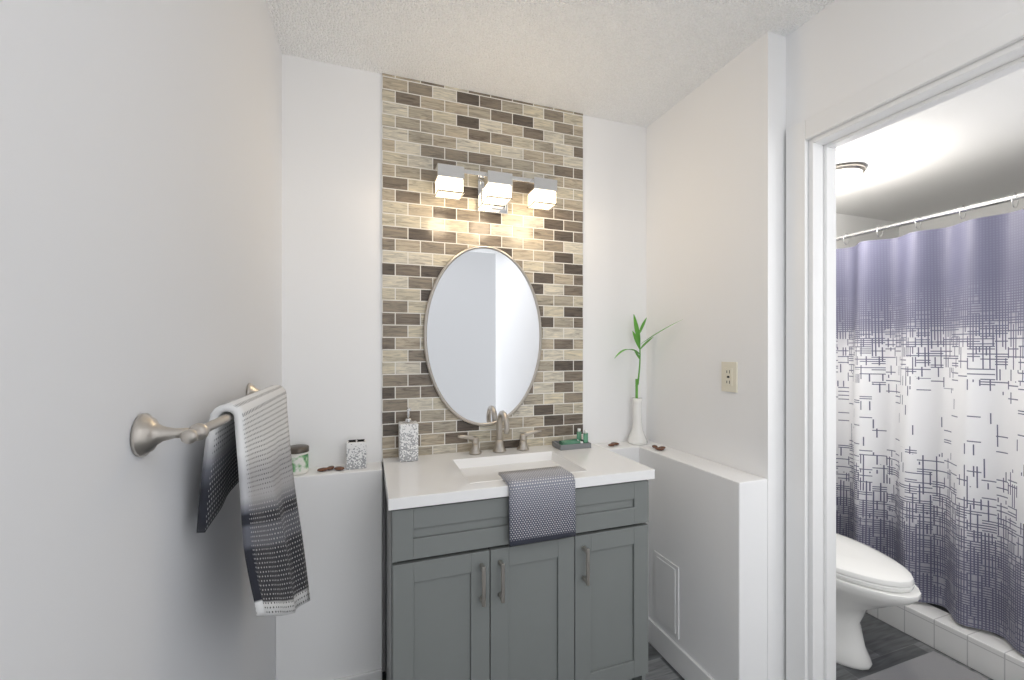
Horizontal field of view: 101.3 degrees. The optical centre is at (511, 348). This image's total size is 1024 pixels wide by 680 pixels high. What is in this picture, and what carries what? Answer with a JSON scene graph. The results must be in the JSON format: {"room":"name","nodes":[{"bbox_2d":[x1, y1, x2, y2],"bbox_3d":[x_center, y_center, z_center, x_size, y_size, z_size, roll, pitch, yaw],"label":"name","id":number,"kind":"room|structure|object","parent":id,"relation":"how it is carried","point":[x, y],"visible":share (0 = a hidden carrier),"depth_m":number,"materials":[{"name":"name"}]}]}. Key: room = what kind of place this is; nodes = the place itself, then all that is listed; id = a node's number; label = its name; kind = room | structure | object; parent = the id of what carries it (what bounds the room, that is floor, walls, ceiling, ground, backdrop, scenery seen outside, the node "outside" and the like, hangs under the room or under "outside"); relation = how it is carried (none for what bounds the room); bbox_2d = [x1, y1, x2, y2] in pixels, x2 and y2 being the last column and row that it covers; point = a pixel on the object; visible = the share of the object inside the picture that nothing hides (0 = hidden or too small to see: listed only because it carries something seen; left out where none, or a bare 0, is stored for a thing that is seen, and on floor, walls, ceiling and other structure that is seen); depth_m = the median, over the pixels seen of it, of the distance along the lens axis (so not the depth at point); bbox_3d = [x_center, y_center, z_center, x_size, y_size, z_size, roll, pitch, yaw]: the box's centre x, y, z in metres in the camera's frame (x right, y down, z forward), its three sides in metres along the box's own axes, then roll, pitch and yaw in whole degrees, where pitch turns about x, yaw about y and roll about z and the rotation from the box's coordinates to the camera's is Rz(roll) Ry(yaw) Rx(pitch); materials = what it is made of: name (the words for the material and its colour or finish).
{"room":"bathroom","nodes":[
{"label":"bathroom","id":0,"kind":"room"},
{"bbox_2d":[0,0,281,679],"bbox_3d":[-0.420,0.100,0.113,0.100,2.440,3.100,0,0,-19],"label":"wall","id":1,"kind":"structure","parent":0,"point":[140,206],"depth_m":0.58,"materials":[{"name":"white paint"}]},
{"bbox_2d":[130,383,259,456],"bbox_3d":[-0.591,0.125,0.895,0.083,0.062,0.664,0,0,-19],"label":"towel rail","id":2,"kind":"object","parent":1,"relation":"attached to","point":[149,433],"visible":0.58,"depth_m":0.60,"materials":[{"name":"silver metal"}]},
{"bbox_2d":[196,385,309,616],"bbox_3d":[-0.566,0.406,0.962,0.137,0.614,0.430,0,0,-19],"label":"hanging towel","id":3,"kind":"object","parent":2,"relation":"hanging from","point":[248,448],"visible":1,"depth_m":0.86,"materials":[{"name":"grey fabric"}]},
{"bbox_2d":[275,462,381,679],"bbox_3d":[-0.684,0.890,1.597,0.362,0.860,0.120,0,0,-19],"label":"wall","id":4,"kind":"structure","parent":0,"point":[331,629],"depth_m":1.55,"materials":[{"name":"white paint"}]},
{"bbox_2d":[290,444,308,474],"bbox_3d":[-0.794,0.410,1.554,0.078,0.097,0.078,0,0,-19],"label":"candle jar","id":5,"kind":"object","parent":4,"relation":"on","point":[300,457],"visible":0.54,"depth_m":1.53,"materials":[{"name":"white glass"}]},
{"bbox_2d":[317,466,343,470],"bbox_3d":[-0.684,0.453,1.590,0.097,0.013,0.051,0,0,-13],"label":"pebble","id":6,"kind":"object","parent":4,"relation":"on","point":[329,467],"depth_m":1.58,"materials":[{"name":"brown stone"}]},
{"bbox_2d":[346,439,365,469],"bbox_3d":[-0.603,0.407,1.627,0.072,0.103,0.056,0,0,-19],"label":"toothbrush holder","id":7,"kind":"object","parent":4,"relation":"on","point":[355,454],"visible":0.96,"depth_m":1.60,"materials":[{"name":"ceramic"}]},
{"bbox_2d":[334,668,381,679],"bbox_3d":[-0.649,1.268,1.540,0.331,0.105,0.012,0,0,-19],"label":"baseboard","id":8,"kind":"structure","parent":4,"relation":"attached to","point":[376,674],"depth_m":1.57,"materials":[{"name":"white paint"}]},
{"bbox_2d":[266,0,834,127],"bbox_3d":[0.436,-1.150,0.459,1.945,0.060,3.200,0,0,-19],"label":"ceiling","id":9,"kind":"structure","parent":0,"point":[644,63],"depth_m":1.53,"materials":[{"name":"white paint"}]},
{"bbox_2d":[282,54,898,671],"bbox_3d":[0.843,0.100,2.235,3.865,2.440,0.104,0,0,-19],"label":"wall","id":10,"kind":"structure","parent":0,"point":[332,249],"depth_m":1.69,"materials":[{"name":"white paint"}]},
{"bbox_2d":[382,73,582,466],"bbox_3d":[-0.096,-0.320,1.858,0.915,1.600,0.008,0,0,-19],"label":"tile strip","id":11,"kind":"object","parent":10,"relation":"attached to","point":[427,236],"visible":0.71,"depth_m":1.82,"materials":[{"name":"tile"}]},
{"bbox_2d":[423,245,541,425],"bbox_3d":[-0.117,-0.056,1.835,0.533,0.787,0.019,0,0,-19],"label":"oval mirror","id":12,"kind":"object","parent":11,"relation":"attached to","point":[482,334],"visible":1,"depth_m":1.83,"materials":[{"name":"silver metal"}]},
{"bbox_2d":[434,163,556,214],"bbox_3d":[-0.069,-0.672,1.796,0.518,0.155,0.125,0,0,-19],"label":"sconce","id":13,"kind":"object","parent":11,"relation":"attached to","point":[493,192],"visible":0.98,"depth_m":1.76,"materials":[{"name":"white glass"}]},
{"bbox_2d":[595,440,766,679],"bbox_3d":[0.636,0.890,1.751,0.330,0.860,0.684,0,0,-19],"label":"wall","id":14,"kind":"structure","parent":0,"point":[707,529],"depth_m":1.56,"materials":[{"name":"white paint"}]},
{"bbox_2d":[608,442,618,445],"bbox_3d":[0.477,0.453,1.989,0.067,0.013,0.038,0,0,-37],"label":"pebble","id":15,"kind":"object","parent":14,"relation":"on","point":[613,443],"depth_m":1.98,"materials":[{"name":"brown stone"}]},
{"bbox_2d":[615,314,682,444],"bbox_3d":[0.607,0.147,1.951,0.236,0.623,0.258,0,0,-19],"label":"vase","id":16,"kind":"object","parent":14,"relation":"on","point":[637,436],"visible":1,"depth_m":2.02,"materials":[{"name":"white ceramic"}]},
{"bbox_2d":[652,445,665,449],"bbox_3d":[0.667,0.453,1.920,0.063,0.013,0.069,0,0,32],"label":"pebble","id":17,"kind":"object","parent":14,"relation":"on","point":[656,447],"depth_m":1.91,"materials":[{"name":"brown stone"}]},
{"bbox_2d":[654,550,678,639],"bbox_3d":[0.655,1.042,1.789,0.009,0.295,0.155,0,0,-19],"label":"access panel","id":18,"kind":"object","parent":14,"relation":"attached to","point":[666,593],"visible":1,"depth_m":1.78,"materials":[{"name":"white paint"}]},
{"bbox_2d":[648,617,713,679],"bbox_3d":[0.685,1.268,1.699,0.012,0.105,0.576,0,0,-19],"label":"baseboard","id":19,"kind":"structure","parent":14,"relation":"attached to","point":[680,660],"depth_m":1.73,"materials":[{"name":"white paint"}]},
{"bbox_2d":[382,603,1004,679],"bbox_3d":[1.328,1.350,0.764,4.100,0.060,3.400,0,0,-19],"label":"floor","id":20,"kind":"structure","parent":0,"point":[887,645],"depth_m":1.82,"materials":[{"name":"tile"}]},
{"bbox_2d":[383,442,654,679],"bbox_3d":[0.004,0.882,1.616,0.943,0.876,0.509,0,0,-19],"label":"bathroom vanity","id":21,"kind":"object","parent":20,"relation":"on","point":[471,593],"visible":0.81,"depth_m":1.42,"materials":[{"name":"grey paint"}]},
{"bbox_2d":[399,407,417,461],"bbox_3d":[-0.415,0.339,1.681,0.072,0.210,0.076,0,0,-19],"label":"soap dispenser","id":22,"kind":"object","parent":21,"relation":"on","point":[408,438],"visible":0.98,"depth_m":1.65,"materials":[{"name":"ceramic"}]},
{"bbox_2d":[458,411,540,454],"bbox_3d":[-0.039,0.352,1.775,0.375,0.184,0.144,0,0,-19],"label":"faucet","id":23,"kind":"object","parent":21,"relation":"on","point":[499,447],"visible":1,"depth_m":1.80,"materials":[{"name":"silver metal"}]},
{"bbox_2d":[499,466,575,546],"bbox_3d":[0.084,0.532,1.440,0.235,0.204,0.125,0,0,-19],"label":"hand towel","id":24,"kind":"object","parent":21,"relation":"hanging from","point":[542,505],"visible":1,"depth_m":1.39,"materials":[{"name":"grey fabric"}]},
{"bbox_2d":[552,428,590,449],"bbox_3d":[0.269,0.406,1.897,0.150,0.076,0.090,0,0,-19],"label":"tray","id":25,"kind":"object","parent":21,"relation":"on","point":[577,443],"visible":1,"depth_m":1.88,"materials":[{"name":"grey"}]},
{"bbox_2d":[836,533,920,669],"bbox_3d":[1.389,0.930,1.944,0.450,0.780,0.791,0,0,-19],"label":"toilet","id":26,"kind":"object","parent":20,"relation":"on","point":[868,578],"visible":0.31,"depth_m":1.70,"materials":[{"name":"white ceramic"}]},
{"bbox_2d":[857,651,987,679],"bbox_3d":[1.629,1.312,1.335,0.680,0.016,0.785,0,0,-19],"label":"bath rug","id":27,"kind":"object","parent":20,"relation":"on","point":[933,665],"visible":0.96,"depth_m":1.70,"materials":[{"name":"grey fabric"}]},
{"bbox_2d":[866,602,1023,679],"bbox_3d":[2.092,1.255,1.341,0.120,0.130,2.396,0,0,-19],"label":"shower curb","id":28,"kind":"object","parent":20,"relation":"on","point":[990,655],"depth_m":1.78,"materials":[{"name":"white tile"}]},
{"bbox_2d":[646,31,785,679],"bbox_3d":[0.887,0.100,1.837,0.200,2.440,0.684,0,0,-19],"label":"wall","id":29,"kind":"structure","parent":0,"point":[716,212],"depth_m":1.65,"materials":[{"name":"white paint"}]},
{"bbox_2d":[721,362,737,392],"bbox_3d":[0.845,0.110,1.635,0.009,0.116,0.072,0,0,-19],"label":"electrical outlet plate","id":30,"kind":"object","parent":29,"relation":"attached to","point":[729,376],"visible":1,"depth_m":1.63,"materials":[{"name":"beige plastic"}]},
{"bbox_2d":[786,0,1023,679],"bbox_3d":[1.414,0.100,0.432,0.113,2.440,2.316,0,0,-19],"label":"wall","id":31,"kind":"structure","parent":0,"point":[837,51],"depth_m":1.28,"materials":[{"name":"white paint"}]},
{"bbox_2d":[786,5,1023,679],"bbox_3d":[1.191,0.270,1.082,0.145,2.100,0.920,0,0,-19],"label":"door frame","id":32,"kind":"structure","parent":31,"relation":"attached to","point":[822,377],"depth_m":1.43,"materials":[{"name":"white paint"}]},
{"bbox_2d":[836,68,1023,221],"bbox_3d":[2.151,-0.860,1.416,1.920,0.060,2.500,0,0,-19],"label":"ceiling","id":33,"kind":"structure","parent":0,"point":[966,149],"depth_m":1.82,"materials":[{"name":"white paint"}]},
{"bbox_2d":[836,162,865,190],"bbox_3d":[1.527,-0.789,1.974,0.210,0.080,0.210,0,0,-19],"label":"light","id":34,"kind":"object","parent":33,"relation":"attached to","point":[848,175],"visible":0.5,"depth_m":1.89,"materials":[{"name":"white glass"}]},
{"bbox_2d":[899,198,1023,236],"bbox_3d":[3.005,0.245,1.655,0.150,2.150,2.400,0,0,-19],"label":"wall","id":35,"kind":"structure","parent":0,"point":[955,219],"depth_m":2.47,"materials":[{"name":"white paint"}]},
{"bbox_3d":[2.572,0.245,0.186,1.920,2.150,0.100,0,0,-19],"label":"wall","id":36,"kind":"structure","parent":0,"visible":0},
{"bbox_2d":[836,192,1023,244],"bbox_3d":[2.102,-0.591,1.344,0.048,0.067,2.396,0,0,-19],"label":"curtain rod","id":37,"kind":"object","parent":36,"relation":"attached to","point":[996,201],"visible":0.88,"depth_m":1.88,"materials":[{"name":"silver metal"}]},
{"bbox_2d":[836,209,1023,654],"bbox_3d":[2.089,0.315,1.384,0.131,1.720,2.280,0,0,-19],"label":"shower curtain","id":38,"kind":"object","parent":37,"relation":"hanging from","point":[930,410],"visible":0.79,"depth_m":1.91,"materials":[{"name":"purple fabric"}]}
]}

